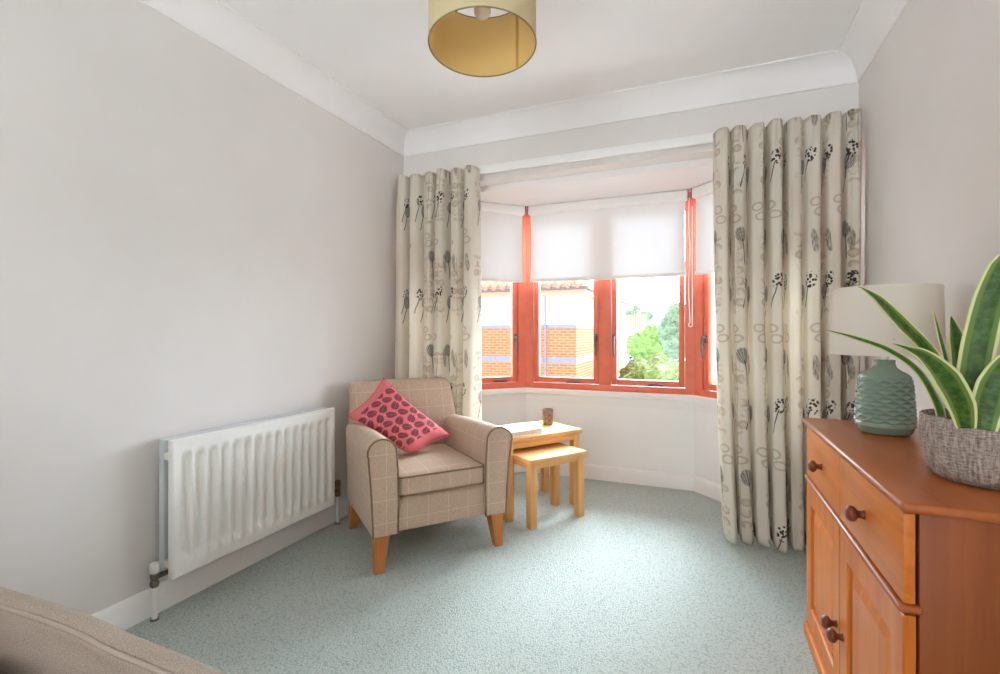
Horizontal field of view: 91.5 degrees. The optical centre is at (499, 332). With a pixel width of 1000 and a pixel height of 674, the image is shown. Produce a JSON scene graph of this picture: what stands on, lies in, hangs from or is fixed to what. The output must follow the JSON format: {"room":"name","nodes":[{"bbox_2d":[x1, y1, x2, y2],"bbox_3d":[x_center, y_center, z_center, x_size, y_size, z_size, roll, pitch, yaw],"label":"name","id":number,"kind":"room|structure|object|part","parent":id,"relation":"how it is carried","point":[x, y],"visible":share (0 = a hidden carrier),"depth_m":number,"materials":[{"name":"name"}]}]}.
{"room":"living room","nodes":[
{"label":"living room","id":0,"kind":"room"},
{"bbox_2d":[0,0,403,614],"bbox_3d":[-1.700,-0.144,1.004,0.100,2.400,5.353,0,0,23],"label":"wall","id":1,"kind":"structure","parent":0,"point":[190,242],"depth_m":1.79,"materials":[{"name":"beige paint"}]},
{"bbox_2d":[92,497,348,630],"bbox_3d":[-1.646,1.005,0.982,0.016,0.102,5.153,0,0,23],"label":"baseboard","id":2,"kind":"structure","parent":1,"relation":"attached to","point":[135,609],"depth_m":2.04,"materials":[{"name":"white wood"}]},
{"bbox_2d":[149,407,340,621],"bbox_3d":[-1.077,0.728,2.236,0.104,0.656,1.005,0,0,23],"label":"radiator","id":3,"kind":"object","parent":1,"relation":"attached to","point":[224,490],"visible":1,"depth_m":2.06,"materials":[{"name":"white metal"}]},
{"bbox_3d":[-1.101,0.657,2.215,0.020,0.514,0.860,0,0,23],"label":"panel","id":4,"kind":"part","parent":3,"relation":"part of","materials":[{"name":"white metal"}]},
{"bbox_3d":[-1.052,0.657,2.194,0.024,0.514,0.860,0,0,23],"label":"panel","id":5,"kind":"part","parent":3,"relation":"part of","materials":[{"name":"white metal"}]},
{"bbox_2d":[138,0,407,156],"bbox_3d":[-1.605,-1.279,0.965,0.105,0.130,5.153,0,0,23],"label":"trim","id":6,"kind":"structure","parent":1,"relation":"attached to","point":[216,22],"depth_m":2.31,"materials":[{"name":"paint"}]},
{"bbox_2d":[125,472,817,673],"bbox_3d":[-0.319,1.116,0.798,2.809,0.120,6.030,0,0,23],"label":"floor","id":7,"kind":"structure","parent":0,"point":[649,580],"depth_m":1.90,"materials":[{"name":"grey carpet"}]},
{"bbox_2d":[0,587,225,673],"bbox_3d":[-1.314,0.651,0.141,1.257,0.810,1.947,0,0,23],"label":"sofa","id":8,"kind":"object","parent":7,"relation":"on","point":[38,635],"visible":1,"depth_m":0.94,"materials":[{"name":"beige fabric"}]},
{"bbox_2d":[346,377,512,574],"bbox_3d":[-0.429,0.665,2.583,0.720,0.781,0.749,0,0,-28],"label":"armchair","id":9,"kind":"object","parent":7,"relation":"on","point":[462,474],"visible":0.96,"depth_m":2.35,"materials":[{"name":"beige fabric"}]},
{"bbox_3d":[-0.772,0.971,2.615,0.066,0.170,0.096,0,0,-28],"label":"leg","id":10,"kind":"part","parent":9,"relation":"part of","materials":[{"name":"brown wood"}]},
{"bbox_3d":[-0.646,0.678,2.377,0.136,0.425,0.584,0,0,-28],"label":"arm","id":11,"kind":"part","parent":9,"relation":"part of","materials":[{"name":"beige fabric"}]},
{"bbox_3d":[-0.528,0.971,2.159,0.066,0.170,0.066,0,0,-28],"label":"leg","id":12,"kind":"part","parent":9,"relation":"part of","materials":[{"name":"brown wood"}]},
{"bbox_2d":[348,378,450,452],"bbox_3d":[-0.534,0.429,2.556,0.510,0.354,0.238,0,0,9],"label":"cushion","id":13,"kind":"object","parent":9,"relation":"on","point":[387,412],"visible":0.97,"depth_m":2.52,"materials":[{"name":"pink fabric"}]},
{"bbox_3d":[-0.551,0.581,2.813,0.652,0.613,0.228,0,0,-28],"label":"backrest","id":14,"kind":"part","parent":9,"relation":"part of","materials":[{"name":"beige fabric"}]},
{"bbox_2d":[397,444,482,495],"bbox_3d":[-0.383,0.688,2.486,0.422,0.136,0.528,0,0,-28],"label":"seat cushion","id":15,"kind":"object","parent":9,"relation":"on","point":[434,469],"depth_m":2.31,"materials":[{"name":"beige fabric"}]},
{"bbox_3d":[-0.394,0.816,2.506,0.462,0.155,0.534,0,0,-28],"label":"seat","id":16,"kind":"part","parent":9,"relation":"part of","materials":[{"name":"beige fabric"}]},
{"bbox_3d":[-0.142,0.678,2.646,0.147,0.425,0.584,0,0,-28],"label":"arm","id":17,"kind":"part","parent":9,"relation":"part of","materials":[{"name":"beige fabric"}]},
{"bbox_3d":[-0.031,0.971,2.425,0.066,0.170,0.066,0,0,-28],"label":"leg","id":18,"kind":"part","parent":9,"relation":"part of","materials":[{"name":"brown wood"}]},
{"bbox_2d":[503,420,581,522],"bbox_3d":[0.172,0.824,2.985,0.560,0.465,0.360,0,0,-33],"label":"side table","id":19,"kind":"object","parent":7,"relation":"on","point":[557,432],"visible":0.45,"depth_m":2.91,"materials":[{"name":"brown wood"}]},
{"bbox_3d":[0.045,0.837,2.728,0.044,0.439,0.044,0,0,-33],"label":"leg","id":20,"kind":"part","parent":19,"relation":"part of","materials":[{"name":"brown wood"}]},
{"bbox_2d":[500,423,542,437],"bbox_3d":[0.087,0.576,2.864,0.263,0.030,0.204,0,0,-36],"label":"book","id":21,"kind":"object","parent":19,"relation":"on","point":[517,429],"visible":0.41,"depth_m":2.84,"materials":[{"name":"white paper"}]},
{"bbox_3d":[0.299,0.837,3.241,0.044,0.439,0.044,0,0,-33],"label":"leg","id":22,"kind":"part","parent":19,"relation":"part of","materials":[{"name":"brown wood"}]},
{"bbox_2d":[543,408,552,424],"bbox_3d":[0.308,0.541,3.127,0.068,0.100,0.068,0,0,23],"label":"tumbler","id":23,"kind":"object","parent":19,"relation":"on","point":[547,412],"visible":1,"depth_m":3.10,"materials":[{"name":"brown glass"}]},
{"bbox_3d":[0.458,0.837,2.996,0.044,0.439,0.044,0,0,-33],"label":"leg","id":24,"kind":"part","parent":19,"relation":"part of","materials":[{"name":"brown wood"}]},
{"bbox_2d":[512,442,586,529],"bbox_3d":[0.254,0.868,2.805,0.407,0.377,0.285,0,0,-33],"label":"side table","id":25,"kind":"object","parent":7,"relation":"on","point":[552,455],"visible":0.79,"depth_m":2.75,"materials":[{"name":"brown wood"}]},
{"bbox_3d":[0.053,0.879,2.804,0.044,0.353,0.044,0,0,-33],"label":"leg","id":26,"kind":"part","parent":25,"relation":"part of","materials":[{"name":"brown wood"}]},
{"bbox_3d":[0.171,0.879,2.622,0.044,0.353,0.044,0,0,-33],"label":"leg","id":27,"kind":"part","parent":25,"relation":"part of","materials":[{"name":"brown wood"}]},
{"bbox_3d":[0.337,0.879,2.989,0.044,0.353,0.044,0,0,-33],"label":"leg","id":28,"kind":"part","parent":25,"relation":"part of","materials":[{"name":"brown wood"}]},
{"bbox_3d":[0.455,0.879,2.807,0.044,0.353,0.044,0,0,-33],"label":"leg","id":29,"kind":"part","parent":25,"relation":"part of","materials":[{"name":"brown wood"}]},
{"bbox_2d":[801,418,999,673],"bbox_3d":[1.059,0.681,1.252,0.395,0.750,0.955,0,0,23],"label":"sideboard","id":30,"kind":"object","parent":7,"relation":"on","point":[903,557],"visible":0.97,"depth_m":0.97,"materials":[{"name":"brown wood"}]},
{"bbox_3d":[0.965,0.411,1.493,0.036,0.036,0.036,0,0,23],"label":"knob","id":31,"kind":"part","parent":30,"relation":"part of","materials":[{"name":"brown wood"}]},
{"bbox_3d":[0.994,0.410,1.492,0.019,0.164,0.438,0,0,23],"label":"drawer","id":32,"kind":"part","parent":30,"relation":"part of","materials":[{"name":"brown wood"}]},
{"bbox_3d":[0.994,0.755,1.492,0.019,0.485,0.438,0,0,23],"label":"door","id":33,"kind":"part","parent":30,"relation":"part of","materials":[{"name":"brown wood"}]},
{"bbox_3d":[0.993,0.755,1.492,0.011,0.343,0.296,0,0,23],"label":"door panel","id":34,"kind":"part","parent":30,"relation":"part of","materials":[{"name":"brown wood"}]},
{"bbox_3d":[0.896,0.791,1.327,0.036,0.036,0.036,0,0,23],"label":"knob","id":35,"kind":"part","parent":30,"relation":"part of","materials":[{"name":"brown wood"}]},
{"bbox_3d":[0.872,0.791,1.269,0.036,0.036,0.036,0,0,23],"label":"knob","id":36,"kind":"part","parent":30,"relation":"part of","materials":[{"name":"brown wood"}]},
{"bbox_3d":[0.803,0.411,1.103,0.036,0.036,0.036,0,0,23],"label":"knob","id":37,"kind":"part","parent":30,"relation":"part of","materials":[{"name":"brown wood"}]},
{"bbox_3d":[0.910,0.502,1.287,0.038,0.016,0.889,0,0,23],"label":"lip moulding","id":38,"kind":"part","parent":30,"relation":"part of","materials":[{"name":"brown wood"}]},
{"bbox_3d":[0.823,0.755,1.083,0.011,0.343,0.296,0,0,23],"label":"door panel","id":39,"kind":"part","parent":30,"relation":"part of","materials":[{"name":"brown wood"}]},
{"bbox_3d":[0.824,0.410,1.083,0.019,0.164,0.438,0,0,23],"label":"drawer","id":40,"kind":"part","parent":30,"relation":"part of","materials":[{"name":"brown wood"}]},
{"bbox_3d":[0.824,0.755,1.083,0.019,0.485,0.438,0,0,23],"label":"door","id":41,"kind":"part","parent":30,"relation":"part of","materials":[{"name":"brown wood"}]},
{"bbox_2d":[830,283,945,436],"bbox_3d":[1.172,0.085,1.484,0.276,0.442,0.276,0,0,15],"label":"table lamp","id":42,"kind":"object","parent":30,"relation":"on","point":[885,397],"visible":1,"depth_m":1.42,"materials":[{"name":"white fabric"}]},
{"bbox_3d":[1.172,-0.034,1.484,0.277,0.204,0.277,0,0,23],"label":"lamp shade","id":43,"kind":"part","parent":42,"relation":"part of","materials":[{"name":"white fabric"}]},
{"bbox_2d":[826,253,999,490],"bbox_3d":[0.908,0.061,1.029,0.443,0.490,0.264,0,0,1],"label":"potted snake plant","id":44,"kind":"object","parent":30,"relation":"on","point":[960,441],"visible":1,"depth_m":0.97,"materials":[{"name":"green plant"}]},
{"bbox_3d":[1.005,0.239,1.004,0.217,0.133,0.217,0,0,23],"label":"pot","id":45,"kind":"part","parent":44,"relation":"part of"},
{"bbox_3d":[0.912,0.666,0.819,0.335,0.680,0.018,0,0,23],"label":"panel","id":46,"kind":"part","parent":30,"relation":"part of","materials":[{"name":"brown wood"}]},
{"bbox_2d":[482,401,525,425],"bbox_3d":[-0.246,0.756,3.579,0.998,0.600,0.100,0,0,-22],"label":"wall","id":47,"kind":"structure","parent":0,"point":[502,413],"depth_m":3.64,"materials":[{"name":"paint"}]},
{"bbox_2d":[482,215,525,388],"bbox_3d":[-0.235,-0.260,3.552,0.973,1.358,0.099,0,0,-22],"label":"window","id":48,"kind":"structure","parent":47,"relation":"in","point":[517,379],"depth_m":3.69,"materials":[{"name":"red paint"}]},
{"bbox_3d":[-0.038,-0.255,3.651,0.346,1.260,0.046,0,0,-22],"label":"sash","id":49,"kind":"part","parent":48,"relation":"part of","materials":[{"name":"red paint"}]},
{"bbox_2d":[481,202,525,282],"bbox_3d":[-0.222,-0.655,3.481,0.877,0.566,0.060,0,0,-22],"label":"roller blind","id":50,"kind":"object","parent":48,"relation":"attached to","point":[501,224],"visible":0.38,"depth_m":3.57,"materials":[{"name":"white fabric"}]},
{"bbox_3d":[0.124,0.091,3.670,0.020,0.160,0.042,0,0,-22],"label":"handle","id":51,"kind":"part","parent":48,"relation":"part of","materials":[{"name":"metal"}]},
{"bbox_2d":[482,393,525,403],"bbox_3d":[-0.225,0.488,3.528,0.915,0.065,0.012,0,0,-22],"label":"trim","id":52,"kind":"structure","parent":47,"relation":"attached to","point":[496,398],"depth_m":3.62,"materials":[{"name":"white paint"}]},
{"bbox_2d":[482,387,525,394],"bbox_3d":[-0.240,0.438,3.563,0.998,0.037,0.135,0,0,-22],"label":"trim","id":53,"kind":"structure","parent":47,"relation":"attached to","point":[523,389],"depth_m":3.60,"materials":[{"name":"white paint"}]},
{"bbox_2d":[221,0,861,128],"bbox_3d":[-0.449,-1.394,0.485,2.809,0.100,5.353,0,0,23],"label":"ceiling","id":54,"kind":"structure","parent":0,"point":[379,50],"depth_m":2.27,"materials":[{"name":"paint"}]},
{"bbox_2d":[428,0,536,76],"bbox_3d":[-0.058,-1.136,1.604,0.361,0.416,0.367,0,0,23],"label":"pendant light","id":55,"kind":"object","parent":54,"relation":"hanging from","point":[482,45],"visible":1,"depth_m":1.74,"materials":[{"name":"yellow fabric"}]},
{"bbox_3d":[-0.058,-1.057,1.597,0.055,0.058,0.055,0,0,23],"label":"bulb","id":56,"kind":"part","parent":55,"relation":"part of","materials":[{"name":"white glass"}]},
{"bbox_2d":[480,157,712,208],"bbox_3d":[0.671,-0.989,3.296,2.729,0.100,0.677,0,0,23],"label":"ceiling","id":57,"kind":"structure","parent":0,"point":[681,175],"depth_m":3.12,"materials":[{"name":"paint"}]},
{"bbox_2d":[526,401,694,474],"bbox_3d":[0.767,0.756,3.525,1.278,0.600,0.100,0,0,23],"label":"wall","id":58,"kind":"structure","parent":0,"point":[651,439],"depth_m":3.41,"materials":[{"name":"paint"}]},
{"bbox_2d":[526,387,692,400],"bbox_3d":[0.760,0.438,3.509,1.278,0.037,0.135,0,0,23],"label":"trim","id":59,"kind":"structure","parent":58,"relation":"attached to","point":[679,397],"depth_m":3.43,"materials":[{"name":"white paint"}]},
{"bbox_2d":[526,393,693,410],"bbox_3d":[0.745,0.488,3.474,1.195,0.065,0.012,0,0,23],"label":"trim","id":60,"kind":"structure","parent":58,"relation":"attached to","point":[537,397],"depth_m":3.45,"materials":[{"name":"white paint"}]},
{"bbox_2d":[526,192,694,394],"bbox_3d":[0.755,-0.260,3.498,1.253,1.358,0.098,0,0,23],"label":"window","id":61,"kind":"structure","parent":58,"relation":"in","point":[605,378],"depth_m":3.47,"materials":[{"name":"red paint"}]},
{"bbox_3d":[0.494,-0.255,3.624,0.486,1.260,0.046,0,0,23],"label":"sash","id":62,"kind":"part","parent":61,"relation":"part of","materials":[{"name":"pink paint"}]},
{"bbox_3d":[0.686,0.091,3.497,0.020,0.160,0.042,0,0,23],"label":"handle","id":63,"kind":"part","parent":61,"relation":"part of","materials":[{"name":"metal"}]},
{"bbox_2d":[527,190,692,326],"bbox_3d":[0.741,-0.485,3.425,1.144,0.905,0.065,0,0,23],"label":"roller blind","id":64,"kind":"object","parent":61,"relation":"attached to","point":[634,236],"visible":1,"depth_m":3.41,"materials":[{"name":"white fabric"}]},
{"bbox_3d":[1.249,-0.459,3.193,0.028,0.851,0.026,0,0,23],"label":"pull cord","id":65,"kind":"part","parent":64,"relation":"part of","materials":[{"name":"white plastic"}]},
{"bbox_3d":[0.804,0.091,3.448,0.020,0.160,0.042,0,0,23],"label":"handle","id":66,"kind":"part","parent":61,"relation":"part of","materials":[{"name":"metal"}]},
{"bbox_3d":[1.030,-0.255,3.402,0.486,1.260,0.046,0,0,23],"label":"sash","id":67,"kind":"part","parent":61,"relation":"part of","materials":[{"name":"pink paint"}]},
{"bbox_2d":[514,463,720,501],"bbox_3d":[0.621,1.005,3.175,2.489,0.102,0.658,0,0,23],"label":"baseboard","id":68,"kind":"structure","parent":58,"relation":"attached to","point":[710,489],"depth_m":3.35,"materials":[{"name":"white wood"}]},
{"bbox_2d":[404,82,858,186],"bbox_3d":[0.559,-0.144,2.916,2.609,2.400,0.110,0,0,23],"label":"wall","id":69,"kind":"structure","parent":0,"point":[843,98],"depth_m":2.79,"materials":[{"name":"beige paint"}]},
{"bbox_2d":[407,113,844,176],"bbox_3d":[0.525,-1.022,2.831,2.570,0.048,0.080,0,0,23],"label":"rail","id":70,"kind":"object","parent":69,"relation":"attached to","point":[636,148],"visible":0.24,"depth_m":2.76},
{"bbox_2d":[395,165,481,419],"bbox_3d":[-0.417,0.004,3.130,0.604,2.077,0.175,0,0,23],"label":"curtain","id":71,"kind":"object","parent":70,"relation":"hanging from","point":[438,311],"visible":0.69,"depth_m":3.06,"materials":[{"name":"fabric"}]},
{"bbox_2d":[713,108,861,552],"bbox_3d":[1.388,0.004,2.377,0.638,2.076,0.172,0,0,23],"label":"curtain","id":72,"kind":"object","parent":70,"relation":"hanging from","point":[787,198],"visible":0.8,"depth_m":2.35,"materials":[{"name":"fabric"}]},
{"bbox_2d":[404,49,857,155],"bbox_3d":[0.518,-1.279,2.817,2.609,0.130,0.105,0,0,23],"label":"trim","id":73,"kind":"structure","parent":69,"relation":"attached to","point":[831,68],"depth_m":2.71,"materials":[{"name":"paint"}]},
{"bbox_2d":[695,411,719,483],"bbox_3d":[1.520,0.756,2.846,0.100,0.600,0.998,0,0,-22],"label":"wall","id":74,"kind":"structure","parent":0,"point":[707,466],"depth_m":3.15,"materials":[{"name":"paint"}]},
{"bbox_2d":[692,395,716,404],"bbox_3d":[1.504,0.438,2.840,0.135,0.037,0.998,0,0,-22],"label":"trim","id":75,"kind":"structure","parent":74,"relation":"attached to","point":[707,400],"depth_m":3.13,"materials":[{"name":"white paint"}]},
{"bbox_2d":[695,199,716,398],"bbox_3d":[1.494,-0.260,2.835,0.099,1.358,0.973,0,0,-22],"label":"window","id":76,"kind":"structure","parent":74,"relation":"in","point":[704,386],"depth_m":3.19,"materials":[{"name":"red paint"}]},
{"bbox_2d":[691,181,713,274],"bbox_3d":[1.436,-0.655,2.789,0.060,0.566,0.865,0,0,-22],"label":"roller blind","id":77,"kind":"object","parent":76,"relation":"attached to","point":[703,194],"visible":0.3,"depth_m":3.10,"materials":[{"name":"white fabric"}]},
{"bbox_3d":[1.324,0.091,3.173,0.042,0.160,0.020,0,0,-22],"label":"handle","id":78,"kind":"part","parent":76,"relation":"part of","materials":[{"name":"metal"}]},
{"bbox_3d":[1.424,-0.255,3.045,0.046,1.260,0.346,0,0,-22],"label":"sash","id":79,"kind":"part","parent":76,"relation":"part of","materials":[{"name":"pink paint"}]},
{"bbox_2d":[694,402,717,414],"bbox_3d":[1.469,0.488,2.825,0.012,0.065,0.915,0,0,-22],"label":"trim","id":80,"kind":"structure","parent":74,"relation":"attached to","point":[700,407],"depth_m":3.15,"materials":[{"name":"white paint"}]},
{"bbox_2d":[859,0,999,423],"bbox_3d":[0.802,-0.144,-0.034,0.100,2.400,5.353,0,0,23],"label":"wall","id":81,"kind":"structure","parent":0,"point":[929,98],"depth_m":1.59,"materials":[{"name":"beige paint"}]},
{"bbox_2d":[839,0,909,81],"bbox_3d":[0.708,-1.279,0.006,0.105,0.130,5.153,0,0,23],"label":"trim","id":82,"kind":"structure","parent":81,"relation":"attached to","point":[873,21],"depth_m":2.08,"materials":[{"name":"paint"}]},
{"label":"outside","id":83,"kind":"structure","parent":0,"visible":0},
{"bbox_3d":[7.219,3.826,24.972,5.732,0.060,34.189,0,0,23],"label":"lawn","id":84,"kind":"structure","parent":83,"visible":0},
{"bbox_2d":[618,357,642,378],"bbox_3d":[5.314,2.432,18.601,1.591,2.965,1.279,0,0,23],"label":"bush","id":85,"kind":"object","parent":84,"relation":"on","point":[632,362],"visible":0.1,"depth_m":18.46,"materials":[{"name":"green plant"}]},
{"bbox_2d":[621,352,668,379],"bbox_3d":[4.983,2.455,15.426,2.470,3.671,2.098,0,0,23],"label":"bush","id":86,"kind":"object","parent":84,"relation":"on","point":[637,372],"visible":0.03,"depth_m":15.17,"materials":[{"name":"green plant"}]},
{"bbox_2d":[644,359,715,387],"bbox_3d":[4.644,2.514,12.438,2.656,3.731,2.189,0,0,23],"label":"bush","id":87,"kind":"object","parent":84,"relation":"on","point":[669,371],"visible":0.02,"depth_m":12.22,"materials":[{"name":"green plant"}]},
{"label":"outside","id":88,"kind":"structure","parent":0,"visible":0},
{"bbox_2d":[626,340,715,379],"bbox_3d":[38.313,3.956,92.369,260.000,0.200,320.000,0,0,23],"label":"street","id":89,"kind":"structure","parent":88,"point":[714,349],"depth_m":66.60,"materials":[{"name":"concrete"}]},
{"bbox_2d":[481,280,635,377],"bbox_3d":[-1.334,-0.194,19.235,11.810,8.100,9.887,0,0,23],"label":"house","id":90,"kind":"structure","parent":89,"relation":"on","point":[566,307],"depth_m":13.58,"materials":[{"name":"orange brick"}]},
{"bbox_2d":[625,322,631,363],"bbox_3d":[5.908,1.056,36.200,5.700,5.600,6.200,0,0,37],"label":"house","id":91,"kind":"structure","parent":89,"relation":"on","point":[627,330],"depth_m":36.52,"materials":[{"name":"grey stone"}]},
{"bbox_2d":[625,310,635,314],"bbox_3d":[37.332,-2.323,150.167,10.316,12.373,6.263,0,0,23],"label":"tree","id":92,"kind":"object","parent":89,"relation":"on","point":[627,312],"visible":0.12,"depth_m":147.58,"materials":[{"name":"green plant"}]},
{"bbox_2d":[625,310,646,340],"bbox_3d":[32.753,-0.794,121.351,7.200,9.300,7.700,0,0,17],"label":"house","id":93,"kind":"structure","parent":89,"relation":"on","point":[634,322],"depth_m":119.15,"materials":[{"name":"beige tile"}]},
{"bbox_2d":[632,304,648,321],"bbox_3d":[47.369,-3.025,172.035,10.209,13.776,6.052,0,0,23],"label":"tree","id":94,"kind":"object","parent":89,"relation":"on","point":[636,307],"visible":0.12,"depth_m":169.55,"materials":[{"name":"green plant"}]},
{"bbox_2d":[626,324,669,360],"bbox_3d":[19.563,1.651,61.988,7.237,5.466,4.468,0,0,23],"label":"tree","id":95,"kind":"object","parent":89,"relation":"on","point":[644,344],"visible":0.61,"depth_m":60.94,"materials":[{"name":"green plant"}]},
{"bbox_2d":[645,310,653,319],"bbox_3d":[57.381,-2.349,190.112,8.768,12.424,5.326,0,0,23],"label":"tree","id":96,"kind":"object","parent":89,"relation":"on","point":[650,315],"visible":0.19,"depth_m":187.97,"materials":[{"name":"green plant"}]},
{"bbox_2d":[639,313,662,331],"bbox_3d":[36.031,-0.244,111.083,7.200,8.200,7.700,0,0,28],"label":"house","id":97,"kind":"structure","parent":89,"relation":"on","point":[656,319],"depth_m":109.70,"materials":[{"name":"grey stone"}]},
{"bbox_2d":[657,302,678,359],"bbox_3d":[18.582,0.373,49.916,4.836,6.980,3.768,0,0,23],"label":"tree","id":98,"kind":"object","parent":89,"relation":"on","point":[668,329],"visible":0.54,"depth_m":49.23,"materials":[{"name":"green plant"}]}
]}

